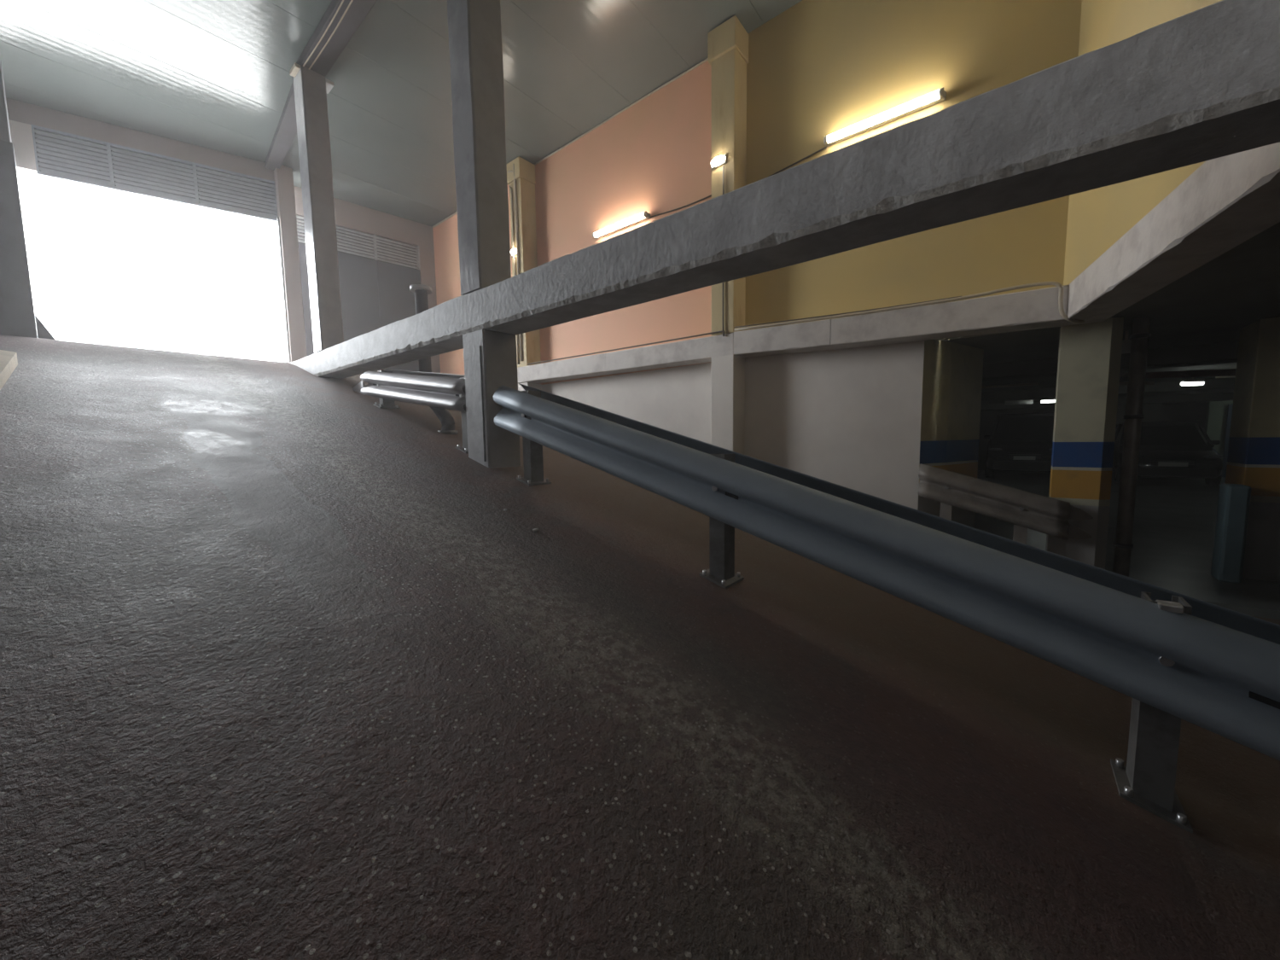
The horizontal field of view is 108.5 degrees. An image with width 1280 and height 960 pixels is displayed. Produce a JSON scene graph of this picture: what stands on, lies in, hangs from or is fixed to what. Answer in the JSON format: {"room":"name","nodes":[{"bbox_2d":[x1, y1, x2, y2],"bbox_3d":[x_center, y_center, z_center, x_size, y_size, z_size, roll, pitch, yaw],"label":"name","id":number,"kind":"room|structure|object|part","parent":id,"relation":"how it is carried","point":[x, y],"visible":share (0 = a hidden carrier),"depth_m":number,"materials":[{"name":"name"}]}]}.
{"room":"parking garage ramp","nodes":[
{"label":"parking garage ramp","id":0,"kind":"room"},
{"bbox_2d":[5,98,274,180],"bbox_3d":[-7.858,-5.089,7.472,3.239,0.978,0.230,-4,6,-34],"label":"wall","id":1,"kind":"structure","parent":0,"point":[18,111],"depth_m":7.06,"materials":[{"name":"beige paint"}]},
{"bbox_2d":[30,124,278,222],"bbox_3d":[-7.674,-4.899,7.512,2.796,0.678,0.094,-4,6,-34],"label":"air vent","id":2,"kind":"object","parent":1,"relation":"attached to","point":[60,155],"visible":0.97,"depth_m":7.37,"materials":[{"name":"grey metal"}]},
{"bbox_3d":[-7.672,-5.222,7.474,2.796,0.029,0.071,-4,6,-34],"label":"rail","id":3,"kind":"part","parent":2,"relation":"part of","materials":[{"name":"grey metal"}]},
{"bbox_3d":[-7.663,-4.583,7.531,2.796,0.046,0.071,-4,6,-34],"label":"rail","id":4,"kind":"part","parent":2,"relation":"part of","materials":[{"name":"grey metal"}]},
{"bbox_2d":[274,218,417,362],"bbox_3d":[-5.960,-3.620,10.049,2.956,3.289,0.058,-6,7,-43],"label":"wall","id":5,"kind":"structure","parent":0,"point":[298,218],"depth_m":9.79,"materials":[{"name":"metal"}]},
{"bbox_2d":[293,186,440,372],"bbox_3d":[-5.873,-3.893,9.928,2.956,3.852,0.230,-6,7,-43],"label":"wall","id":6,"kind":"structure","parent":0,"point":[348,215],"depth_m":10.11,"materials":[{"name":"beige paint"}]},
{"bbox_2d":[296,215,420,270],"bbox_3d":[-5.967,-4.970,9.653,2.551,0.529,0.080,-6,7,-43],"label":"air vent","id":7,"kind":"object","parent":6,"relation":"in","point":[375,238],"visible":0.69,"depth_m":9.86,"materials":[{"name":"grey metal"}]},
{"bbox_2d":[298,243,420,371],"bbox_3d":[-5.960,-3.390,9.810,2.551,2.645,0.083,-6,7,-43],"label":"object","id":8,"kind":"structure","parent":6,"relation":"in","point":[375,294],"depth_m":9.85,"materials":[{"name":"metal"}]},
{"bbox_3d":[-6.256,-3.383,9.483,1.625,2.582,0.015,-6,7,-43],"label":"panel","id":9,"kind":"part","parent":8,"relation":"part of","materials":[{"name":"metal"}]},
{"bbox_3d":[-5.341,-3.473,10.346,0.883,2.582,0.015,-6,7,-43],"label":"panel","id":10,"kind":"part","parent":8,"relation":"part of","materials":[{"name":"metal"}]},
{"bbox_2d":[0,0,802,226],"bbox_3d":[-2.733,-5.440,4.455,13.455,0.230,7.705,3,7,39],"label":"ceiling","id":11,"kind":"structure","parent":0,"point":[212,74],"depth_m":6.12,"materials":[{"name":"metal"}]},
{"bbox_3d":[-7.651,-5.623,8.247,1.033,0.058,7.360,3,7,39],"label":"panel","id":12,"kind":"part","parent":11,"relation":"part of","materials":[{"name":"metal"}]},
{"bbox_3d":[-6.849,-5.576,7.594,1.033,0.058,7.360,3,7,39],"label":"panel","id":13,"kind":"part","parent":11,"relation":"part of","materials":[{"name":"metal"}]},
{"bbox_3d":[-6.048,-5.529,6.941,1.033,0.058,7.360,3,7,39],"label":"panel","id":14,"kind":"part","parent":11,"relation":"part of","materials":[{"name":"metal"}]},
{"bbox_3d":[-5.246,-5.482,6.288,1.033,0.058,7.360,3,7,39],"label":"panel","id":15,"kind":"part","parent":11,"relation":"part of","materials":[{"name":"metal"}]},
{"bbox_2d":[264,0,377,170],"bbox_3d":[-2.106,-5.232,4.240,11.851,0.159,0.490,4,7,40],"label":"ceiling beam","id":16,"kind":"structure","parent":11,"relation":"attached to","point":[342,19],"depth_m":5.71,"materials":[{"name":"metal"}]},
{"bbox_3d":[-4.444,-5.435,5.635,1.033,0.058,7.360,3,7,39],"label":"panel","id":17,"kind":"part","parent":11,"relation":"part of","materials":[{"name":"metal"}]},
{"bbox_3d":[-3.643,-5.388,4.982,1.033,0.058,7.360,3,7,39],"label":"panel","id":18,"kind":"part","parent":11,"relation":"part of","materials":[{"name":"metal"}]},
{"bbox_3d":[-2.841,-5.341,4.330,1.033,0.058,7.360,3,7,39],"label":"panel","id":19,"kind":"part","parent":11,"relation":"part of","materials":[{"name":"metal"}]},
{"bbox_3d":[-2.039,-5.294,3.676,1.033,0.058,7.360,3,7,39],"label":"panel","id":20,"kind":"part","parent":11,"relation":"part of","materials":[{"name":"metal"}]},
{"bbox_3d":[-1.238,-5.247,3.024,1.033,0.058,7.360,3,7,39],"label":"panel","id":21,"kind":"part","parent":11,"relation":"part of","materials":[{"name":"metal"}]},
{"bbox_3d":[-0.436,-5.199,2.371,1.033,0.058,7.360,3,7,39],"label":"panel","id":22,"kind":"part","parent":11,"relation":"part of","materials":[{"name":"metal"}]},
{"bbox_2d":[0,334,1279,959],"bbox_3d":[-2.452,-0.202,4.677,11.788,3.089,7.130,3,7,39],"label":"floor","id":23,"kind":"structure","parent":0,"point":[287,672],"depth_m":1.46,"materials":[{"name":"concrete"}]},
{"bbox_2d":[0,349,17,389],"bbox_3d":[-4.894,-0.716,3.328,2.645,0.902,0.431,3,7,39],"label":"kerb","id":24,"kind":"object","parent":23,"relation":"on","point":[8,362],"visible":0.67,"depth_m":3.77,"materials":[{"name":"paint"}]},
{"bbox_2d":[0,54,55,339],"bbox_3d":[-7.481,-3.470,5.504,0.320,3.726,0.970,-4,6,-35],"label":"gate pillar","id":25,"kind":"structure","parent":23,"relation":"on","point":[18,317],"depth_m":5.27,"materials":[{"name":"metal"}]},
{"bbox_2d":[273,164,307,362],"bbox_3d":[-6.418,-3.802,8.435,0.276,3.616,0.274,3,7,39],"label":"column","id":26,"kind":"structure","parent":23,"relation":"on","point":[287,232],"depth_m":8.34,"materials":[{"name":"beige paint"}]},
{"bbox_2d":[352,368,468,453],"bbox_3d":[-2.457,-0.801,5.001,2.576,1.011,0.343,3,7,39],"label":"guard rail","id":27,"kind":"object","parent":23,"relation":"on","point":[439,390],"visible":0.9,"depth_m":4.67,"materials":[{"name":"metal"}]},
{"bbox_3d":[-2.969,-1.064,5.392,0.098,0.416,0.126,3,7,39],"label":"post","id":28,"kind":"part","parent":27,"relation":"part of","materials":[{"name":"metal"}]},
{"bbox_3d":[-2.968,-0.859,5.408,0.172,0.071,0.224,3,7,39],"label":"plate","id":29,"kind":"part","parent":27,"relation":"part of","materials":[{"name":"metal"}]},
{"bbox_3d":[-1.581,-0.281,4.328,0.172,0.071,0.224,3,7,39],"label":"plate","id":30,"kind":"part","parent":27,"relation":"part of","materials":[{"name":"metal"}]},
{"bbox_3d":[-1.583,-0.612,4.301,0.098,0.669,0.126,3,7,39],"label":"post","id":31,"kind":"part","parent":27,"relation":"part of","materials":[{"name":"metal"}]},
{"bbox_2d":[409,284,458,434],"bbox_3d":[-2.269,-1.340,5.045,0.230,1.684,0.964,-5,6,-37],"label":"vent pipe","id":32,"kind":"object","parent":23,"relation":"on","point":[421,291],"visible":0.61,"depth_m":5.21,"materials":[{"name":"metal"}]},
{"bbox_2d":[462,329,520,468],"bbox_3d":[-1.309,-0.675,4.078,0.334,1.184,0.338,3,7,39],"label":"concrete column","id":33,"kind":"structure","parent":23,"relation":"on","point":[490,359],"depth_m":3.94,"materials":[{"name":"grey concrete"}]},
{"bbox_2d":[289,0,1279,378],"bbox_3d":[-1.429,-1.442,4.111,10.292,0.334,0.342,3,7,39],"label":"beam","id":34,"kind":"structure","parent":33,"relation":"on","point":[1201,84],"depth_m":1.82,"materials":[{"name":"grey paint"}]},
{"bbox_2d":[293,64,343,353],"bbox_3d":[-4.344,-3.547,6.250,0.334,3.563,0.286,3,7,39],"label":"concrete column","id":35,"kind":"structure","parent":34,"relation":"on","point":[309,85],"depth_m":6.13,"materials":[{"name":"grey paint"}]},
{"bbox_2d":[447,0,511,295],"bbox_3d":[-1.357,-3.373,3.838,0.316,3.563,0.319,3,7,39],"label":"concrete column","id":36,"kind":"structure","parent":34,"relation":"on","point":[474,28],"depth_m":3.78,"materials":[{"name":"grey paint"}]},
{"bbox_2d":[493,383,1279,833],"bbox_3d":[0.677,0.195,2.545,4.560,1.838,0.343,3,7,39],"label":"guard rail","id":37,"kind":"object","parent":23,"relation":"on","point":[1214,668],"visible":1,"depth_m":1.84,"materials":[{"name":"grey metal"}]},
{"bbox_3d":[-0.878,-0.354,3.763,0.098,0.733,0.126,3,7,39],"label":"post","id":38,"kind":"part","parent":37,"relation":"part of","materials":[{"name":"metal"}]},
{"bbox_3d":[-0.875,0.009,3.793,0.172,0.071,0.224,3,7,39],"label":"plate","id":39,"kind":"part","parent":37,"relation":"part of","materials":[{"name":"metal"}]},
{"bbox_3d":[0.485,0.576,2.734,0.172,0.071,0.224,3,7,39],"label":"plate","id":40,"kind":"part","parent":37,"relation":"part of","materials":[{"name":"metal"}]},
{"bbox_3d":[0.482,0.213,2.704,0.098,0.732,0.126,3,7,39],"label":"post","id":41,"kind":"part","parent":37,"relation":"part of","materials":[{"name":"metal"}]},
{"bbox_3d":[1.846,1.143,1.675,0.172,0.071,0.224,3,7,39],"label":"plate","id":42,"kind":"part","parent":37,"relation":"part of","materials":[{"name":"metal"}]},
{"bbox_3d":[1.843,0.780,1.645,0.098,0.733,0.126,3,7,39],"label":"post","id":43,"kind":"part","parent":37,"relation":"part of","materials":[{"name":"metal"}]},
{"bbox_2d":[917,463,1093,544],"bbox_3d":[3.421,0.331,4.406,1.300,0.954,0.278,3,7,39],"label":"guard rail","id":44,"kind":"object","parent":23,"relation":"on","point":[1024,509],"visible":0.77,"depth_m":4.30,"materials":[{"name":"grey metal"}]},
{"bbox_3d":[3.119,0.256,4.686,0.098,0.667,0.126,3,7,39],"label":"post","id":45,"kind":"part","parent":44,"relation":"part of","materials":[{"name":"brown metal"}]},
{"bbox_3d":[3.575,0.446,4.330,0.098,0.667,0.126,3,7,39],"label":"post","id":46,"kind":"part","parent":44,"relation":"part of","materials":[{"name":"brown metal"}]},
{"bbox_2d":[432,0,1082,510],"bbox_3d":[-0.433,-2.345,7.579,10.988,6.670,0.230,3,7,39],"label":"wall","id":47,"kind":"structure","parent":0,"point":[817,69],"depth_m":5.36,"materials":[{"name":"yellow paint"}]},
{"bbox_2d":[432,211,457,227],"bbox_3d":[-3.486,-5.747,9.570,3.278,0.037,0.037,3,7,39],"label":"conduit","id":48,"kind":"object","parent":47,"relation":"attached to","point":[456,212],"visible":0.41,"depth_m":10.24,"materials":[{"name":"plastic"}]},
{"bbox_2d":[506,156,541,390],"bbox_3d":[-2.119,-3.588,8.460,0.391,4.166,0.351,3,7,39],"label":"pilaster","id":49,"kind":"object","parent":47,"relation":"attached to","point":[524,170],"visible":0.52,"depth_m":8.28,"materials":[{"name":"paint"}]},
{"bbox_2d":[508,186,514,247],"bbox_3d":[-2.310,-4.737,8.292,0.088,1.079,0.030,3,7,39],"label":"conduit","id":50,"kind":"object","parent":49,"relation":"attached to","point":[509,186],"visible":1,"depth_m":8.27,"materials":[{"name":"plastic"}]},
{"bbox_2d":[510,248,516,255],"bbox_3d":[-2.271,-4.116,8.309,0.207,0.104,0.104,3,7,39],"label":"lamp","id":51,"kind":"object","parent":49,"relation":"attached to","point":[513,251],"visible":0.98,"depth_m":8.27,"materials":[{"name":"white"}]},
{"bbox_2d":[507,163,523,360],"bbox_3d":[-2.253,-3.883,8.331,0.211,3.418,0.041,3,7,39],"label":"conduit","id":52,"kind":"object","parent":49,"relation":"attached to","point":[514,179],"visible":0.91,"depth_m":8.22,"materials":[{"name":"plastic"}]},
{"bbox_2d":[513,256,518,364],"bbox_3d":[-2.259,-3.087,8.416,0.032,1.909,0.032,-4,6,-28],"label":"conduit","id":53,"kind":"object","parent":49,"relation":"attached to","point":[514,271],"visible":0.57,"depth_m":8.45,"materials":[{"name":"plastic"}]},
{"bbox_2d":[534,58,707,165],"bbox_3d":[-0.435,-5.570,7.084,3.796,0.031,0.023,3,7,39],"label":"conduit","id":54,"kind":"object","parent":47,"relation":"attached to","point":[706,60],"visible":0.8,"depth_m":6.87,"materials":[{"name":"plastic"}]},
{"bbox_2d":[592,211,650,238],"bbox_3d":[-0.308,-3.908,7.087,1.104,0.076,0.126,3,7,39],"label":"lamp","id":55,"kind":"object","parent":47,"relation":"attached to","point":[644,216],"visible":1,"depth_m":7.03,"materials":[{"name":"white plastic"}]},
{"bbox_2d":[649,194,711,218],"bbox_3d":[0.604,-3.816,6.409,1.197,0.059,0.018,3,7,39],"label":"conduit","id":56,"kind":"object","parent":47,"relation":"attached to","point":[710,194],"visible":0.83,"depth_m":6.42,"materials":[{"name":"grey metal"}]},
{"bbox_2d":[707,15,748,454],"bbox_3d":[1.118,-2.817,5.882,0.380,5.333,0.351,3,7,39],"label":"pilaster","id":57,"kind":"object","parent":47,"relation":"attached to","point":[728,43],"visible":0.71,"depth_m":5.71,"materials":[{"name":"paint"}]},
{"bbox_2d":[528,165,724,364],"bbox_3d":[-0.486,-2.917,6.976,3.980,2.040,0.034,3,7,39],"label":"conduit","id":58,"kind":"object","parent":57,"relation":"attached to","point":[723,330],"visible":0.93,"depth_m":6.34,"materials":[{"name":"metal"}]},
{"bbox_2d":[710,153,726,168],"bbox_3d":[0.963,-3.926,5.675,0.207,0.104,0.104,3,7,39],"label":"lamp","id":59,"kind":"object","parent":57,"relation":"attached to","point":[718,160],"visible":1,"depth_m":5.64,"materials":[{"name":"white plastic"}]},
{"bbox_2d":[710,155,725,166],"bbox_3d":[0.963,-3.926,5.675,0.196,0.097,0.104,3,7,39],"label":"diffuser","id":60,"kind":"object","parent":59,"relation":"attached to","point":[719,160],"depth_m":5.64,"materials":[{"name":"white plastic"}]},
{"bbox_2d":[517,285,1069,383],"bbox_3d":[-0.592,-1.819,7.404,10.965,0.437,0.321,3,7,39],"label":"beam","id":61,"kind":"structure","parent":47,"relation":"attached to","point":[1035,309],"depth_m":4.97,"materials":[{"name":"concrete"}]},
{"bbox_2d":[734,296,961,327],"bbox_3d":[2.078,-1.797,4.992,2.324,0.106,0.014,3,7,39],"label":"conduit","id":62,"kind":"object","parent":61,"relation":"attached to","point":[957,296],"visible":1,"depth_m":4.93,"materials":[{"name":"grey metal"}]},
{"bbox_2d":[734,281,1084,331],"bbox_3d":[2.454,-1.597,4.792,3.176,0.436,0.201,3,7,39],"label":"conduit","id":63,"kind":"object","parent":61,"relation":"attached to","point":[1062,314],"visible":1,"depth_m":4.31,"materials":[{"name":"plastic"}]},
{"bbox_2d":[767,146,826,177],"bbox_3d":[1.736,-3.713,5.491,0.945,0.133,0.018,3,7,39],"label":"conduit","id":64,"kind":"object","parent":47,"relation":"attached to","point":[824,148],"visible":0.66,"depth_m":5.38,"materials":[{"name":"grey metal"}]},
{"bbox_2d":[823,87,946,146],"bbox_3d":[2.502,-3.754,4.797,1.138,0.076,0.126,3,7,39],"label":"lamp","id":65,"kind":"object","parent":47,"relation":"attached to","point":[939,96],"visible":1,"depth_m":4.74,"materials":[{"name":"white plastic"}]},
{"bbox_2d":[918,339,939,514],"bbox_3d":[3.064,-0.297,4.917,0.104,2.346,0.229,3,7,39],"label":"trim","id":66,"kind":"structure","parent":47,"relation":"attached to","point":[931,346],"depth_m":4.88,"materials":[{"name":"grey concrete"}]},
{"bbox_2d":[931,340,983,528],"bbox_3d":[3.482,-0.342,5.353,0.678,2.346,0.978,3,7,39],"label":"column","id":67,"kind":"structure","parent":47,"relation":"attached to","point":[960,367],"depth_m":5.16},
{"bbox_2d":[977,403,1162,473],"bbox_3d":[13.302,-1.530,17.132,8.050,2.346,0.230,3,7,39],"label":"wall","id":68,"kind":"structure","parent":0,"point":[1152,412],"depth_m":16.75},
{"bbox_2d":[934,221,1279,404],"bbox_3d":[7.289,-2.037,9.257,21.275,0.230,26.795,3,7,39],"label":"ceiling","id":69,"kind":"structure","parent":0,"point":[1211,304],"depth_m":3.96,"materials":[{"name":"grey concrete"}]},
{"bbox_2d":[1004,399,1033,405],"bbox_3d":[10.005,-2.107,12.169,0.575,0.222,0.092,4,7,43],"label":"lamp","id":70,"kind":"object","parent":69,"relation":"hanging from","point":[1029,401],"visible":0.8,"depth_m":12.14,"materials":[{"name":"plastic"}]},
{"bbox_2d":[1041,397,1055,402],"bbox_3d":[10.323,-2.062,11.614,0.322,0.222,0.092,4,7,43],"label":"lamp","id":71,"kind":"object","parent":69,"relation":"hanging from","point":[1043,400],"visible":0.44,"depth_m":11.61,"materials":[{"name":"white plastic"}]},
{"bbox_2d":[1041,400,1055,402],"bbox_3d":[10.324,-1.990,11.621,0.322,0.077,0.081,4,7,43],"label":"diffuser","id":72,"kind":"object","parent":71,"relation":"attached to","point":[1042,401],"depth_m":11.61,"materials":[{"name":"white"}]},
{"bbox_2d":[980,392,1233,410],"bbox_3d":[11.964,-2.398,14.972,21.045,0.194,0.402,3,7,39],"label":"beam","id":73,"kind":"structure","parent":69,"relation":"attached to","point":[1221,396],"depth_m":12.76,"materials":[{"name":"grey concrete"}]},
{"bbox_2d":[981,377,1235,401],"bbox_3d":[8.619,-1.987,10.894,21.045,0.194,0.402,3,7,39],"label":"beam","id":74,"kind":"structure","parent":69,"relation":"attached to","point":[1220,383],"depth_m":9.32,"materials":[{"name":"grey concrete"}]},
{"bbox_2d":[982,341,1239,380],"bbox_3d":[5.128,-1.558,6.639,21.045,0.194,0.402,3,7,39],"label":"beam","id":75,"kind":"structure","parent":69,"relation":"attached to","point":[1225,352],"depth_m":5.54,"materials":[{"name":"grey concrete"}]},
{"bbox_2d":[1057,142,1279,326],"bbox_3d":[3.068,-1.369,2.669,0.299,0.282,3.150,2,6,29],"label":"cross beam","id":76,"kind":"structure","parent":69,"relation":"attached to","point":[1228,200],"depth_m":2.35,"materials":[{"name":"concrete"}]},
{"bbox_2d":[1145,368,1236,378],"bbox_3d":[8.030,-1.468,6.263,1.722,0.115,0.184,1,5,20],"label":"ceiling pipe","id":77,"kind":"object","parent":69,"relation":"attached to","point":[1230,372],"visible":0.63,"depth_m":6.37,"materials":[{"name":"grey metal"}]},
{"bbox_2d":[1180,377,1204,385],"bbox_3d":[9.098,-1.677,7.585,0.299,0.240,0.092,-1,5,3],"label":"lamp","id":78,"kind":"object","parent":69,"relation":"hanging from","point":[1192,381],"visible":0.8,"depth_m":7.56,"materials":[{"name":"white plastic"}]},
{"bbox_2d":[1180,381,1204,385],"bbox_3d":[9.099,-1.590,7.593,0.299,0.066,0.069,-1,5,3],"label":"diffuser","id":79,"kind":"object","parent":78,"relation":"attached to","point":[1183,383],"depth_m":7.57,"materials":[{"name":"white plastic"}]},
{"bbox_2d":[1215,375,1235,378],"bbox_3d":[10.076,-1.731,7.598,0.877,0.064,0.041,1,5,16],"label":"ceiling pipe","id":80,"kind":"object","parent":69,"relation":"attached to","point":[1231,375],"visible":0.26,"depth_m":7.68,"materials":[{"name":"plastic"}]},
{"bbox_3d":[7.351,-1.628,7.084,0.092,0.199,0.402,-5,7,-41],"label":"lamp","id":81,"kind":"object","parent":69,"relation":"hanging from","visible":0},
{"bbox_2d":[1119,375,1128,380],"bbox_3d":[7.351,-1.567,7.090,0.081,0.077,0.403,-5,7,-41],"label":"diffuser","id":82,"kind":"object","parent":81,"relation":"attached to","point":[1121,377],"depth_m":7.02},
{"bbox_3d":[4.775,-1.355,4.525,0.150,0.216,0.115,4,7,43],"label":"lamp","id":83,"kind":"object","parent":69,"relation":"hanging from","visible":0},
{"bbox_2d":[1121,343,1130,354],"bbox_3d":[4.776,-1.302,4.530,0.149,0.109,0.115,4,7,43],"label":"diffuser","id":84,"kind":"object","parent":83,"relation":"attached to","point":[1125,346],"depth_m":4.50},
{"bbox_2d":[974,470,1279,619],"bbox_3d":[9.581,0.321,12.241,21.275,0.368,19.663,3,7,39],"label":"floor","id":85,"kind":"structure","parent":0,"point":[1174,522],"depth_m":5.99,"materials":[{"name":"grey concrete"}]},
{"bbox_2d":[983,412,1054,477],"bbox_3d":[12.412,-1.132,14.884,2.024,1.978,3.962,3,7,39],"label":"car","id":86,"kind":"object","parent":85,"relation":"on","point":[1022,441],"visible":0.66,"depth_m":13.83,"materials":[{"name":"black paint"}]},
{"bbox_3d":[12.563,-1.706,15.027,1.684,0.762,3.020,3,7,39],"label":"cabin glass","id":87,"kind":"part","parent":86,"relation":"part of","materials":[{"name":"black glass"}]},
{"bbox_3d":[11.170,-0.640,13.394,0.494,0.109,0.017,3,7,39],"label":"number plate","id":88,"kind":"part","parent":86,"relation":"part of","materials":[{"name":"plastic"}]},
{"bbox_2d":[1006,453,1041,459],"bbox_3d":[11.218,-0.703,13.449,0.773,0.171,0.115,3,7,39],"label":"grille","id":89,"kind":"object","parent":86,"relation":"attached to","point":[1009,456],"depth_m":13.40,"materials":[{"name":"black plastic"}]},
{"bbox_2d":[1045,317,1123,569],"bbox_3d":[4.005,-0.232,4.166,0.408,2.323,0.253,3,7,39],"label":"column","id":90,"kind":"structure","parent":85,"relation":"on","point":[1090,354],"depth_m":4.06,"materials":[{"name":"paint"}]},
{"bbox_2d":[1112,316,1151,576],"bbox_3d":[4.354,-0.235,4.088,0.124,2.334,0.124,3,7,39],"label":"drain pipe","id":91,"kind":"object","parent":85,"relation":"on","point":[1140,335],"visible":0.92,"depth_m":4.05,"materials":[{"name":"brown metal"}]},
{"bbox_2d":[1112,420,1223,485],"bbox_3d":[14.542,-0.822,13.019,1.966,1.633,4.192,3,7,39],"label":"car","id":92,"kind":"object","parent":85,"relation":"on","point":[1179,449],"visible":0.67,"depth_m":11.82,"materials":[{"name":"black paint"}]},
{"bbox_3d":[14.778,-1.303,13.273,1.630,0.624,2.985,3,7,39],"label":"cabin glass","id":93,"kind":"part","parent":92,"relation":"part of","materials":[{"name":"black glass"}]},
{"bbox_3d":[13.226,-0.390,11.434,0.494,0.109,0.017,3,7,39],"label":"number plate","id":94,"kind":"part","parent":92,"relation":"part of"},
{"bbox_2d":[1150,459,1196,465],"bbox_3d":[13.274,-0.433,11.491,0.749,0.141,0.115,3,7,39],"label":"grille","id":95,"kind":"object","parent":92,"relation":"attached to","point":[1153,462],"depth_m":11.44,"materials":[{"name":"black plastic"}]},
{"bbox_2d":[1210,440,1220,444],"bbox_3d":[14.723,-0.962,11.808,0.172,0.115,0.104,3,7,39],"label":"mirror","id":96,"kind":"object","parent":92,"relation":"attached to","point":[1215,442],"depth_m":11.76,"materials":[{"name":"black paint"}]},
{"bbox_2d":[1210,483,1251,583],"bbox_3d":[5.343,0.477,4.169,0.138,0.874,0.230,3,7,39],"label":"box","id":97,"kind":"object","parent":85,"relation":"on","point":[1234,499],"visible":1,"depth_m":4.10,"materials":[{"name":"grey metal"}]},
{"bbox_2d":[1224,316,1279,582],"bbox_3d":[5.842,-0.265,4.192,0.518,2.334,0.483,3,7,39],"label":"column","id":98,"kind":"structure","parent":85,"relation":"on","point":[1253,450],"depth_m":4.13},
{"bbox_2d":[1063,0,1222,285],"bbox_3d":[3.035,-3.391,2.491,0.218,3.778,3.150,2,6,29],"label":"wall","id":99,"kind":"structure","parent":0,"point":[1098,218],"depth_m":3.17,"materials":[{"name":"yellow paint"}]},
{"bbox_2d":[1160,402,1207,430],"bbox_3d":[15.851,-1.814,19.786,21.735,2.645,0.230,3,7,39],"label":"wall","id":100,"kind":"structure","parent":0,"point":[1196,411],"depth_m":16.53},
{"bbox_2d":[1204,400,1233,458],"bbox_3d":[18.021,-1.200,12.696,3.162,2.346,0.230,3,7,39],"label":"wall","id":101,"kind":"structure","parent":0,"point":[1216,416],"depth_m":13.46,"materials":[{"name":"white paint"}]},
{"bbox_2d":[1221,403,1233,477],"bbox_3d":[17.398,-1.102,12.986,1.150,2.116,0.126,3,7,39],"label":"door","id":102,"kind":"structure","parent":101,"relation":"in","point":[1230,406],"depth_m":13.32,"materials":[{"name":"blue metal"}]},
{"bbox_2d":[1252,616,1279,625],"bbox_3d":[5.740,1.666,-1.856,9.314,0.301,7.130,3,7,39],"label":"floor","id":103,"kind":"structure","parent":0,"point":[1272,620],"depth_m":3.47,"materials":[{"name":"concrete"}]}
]}

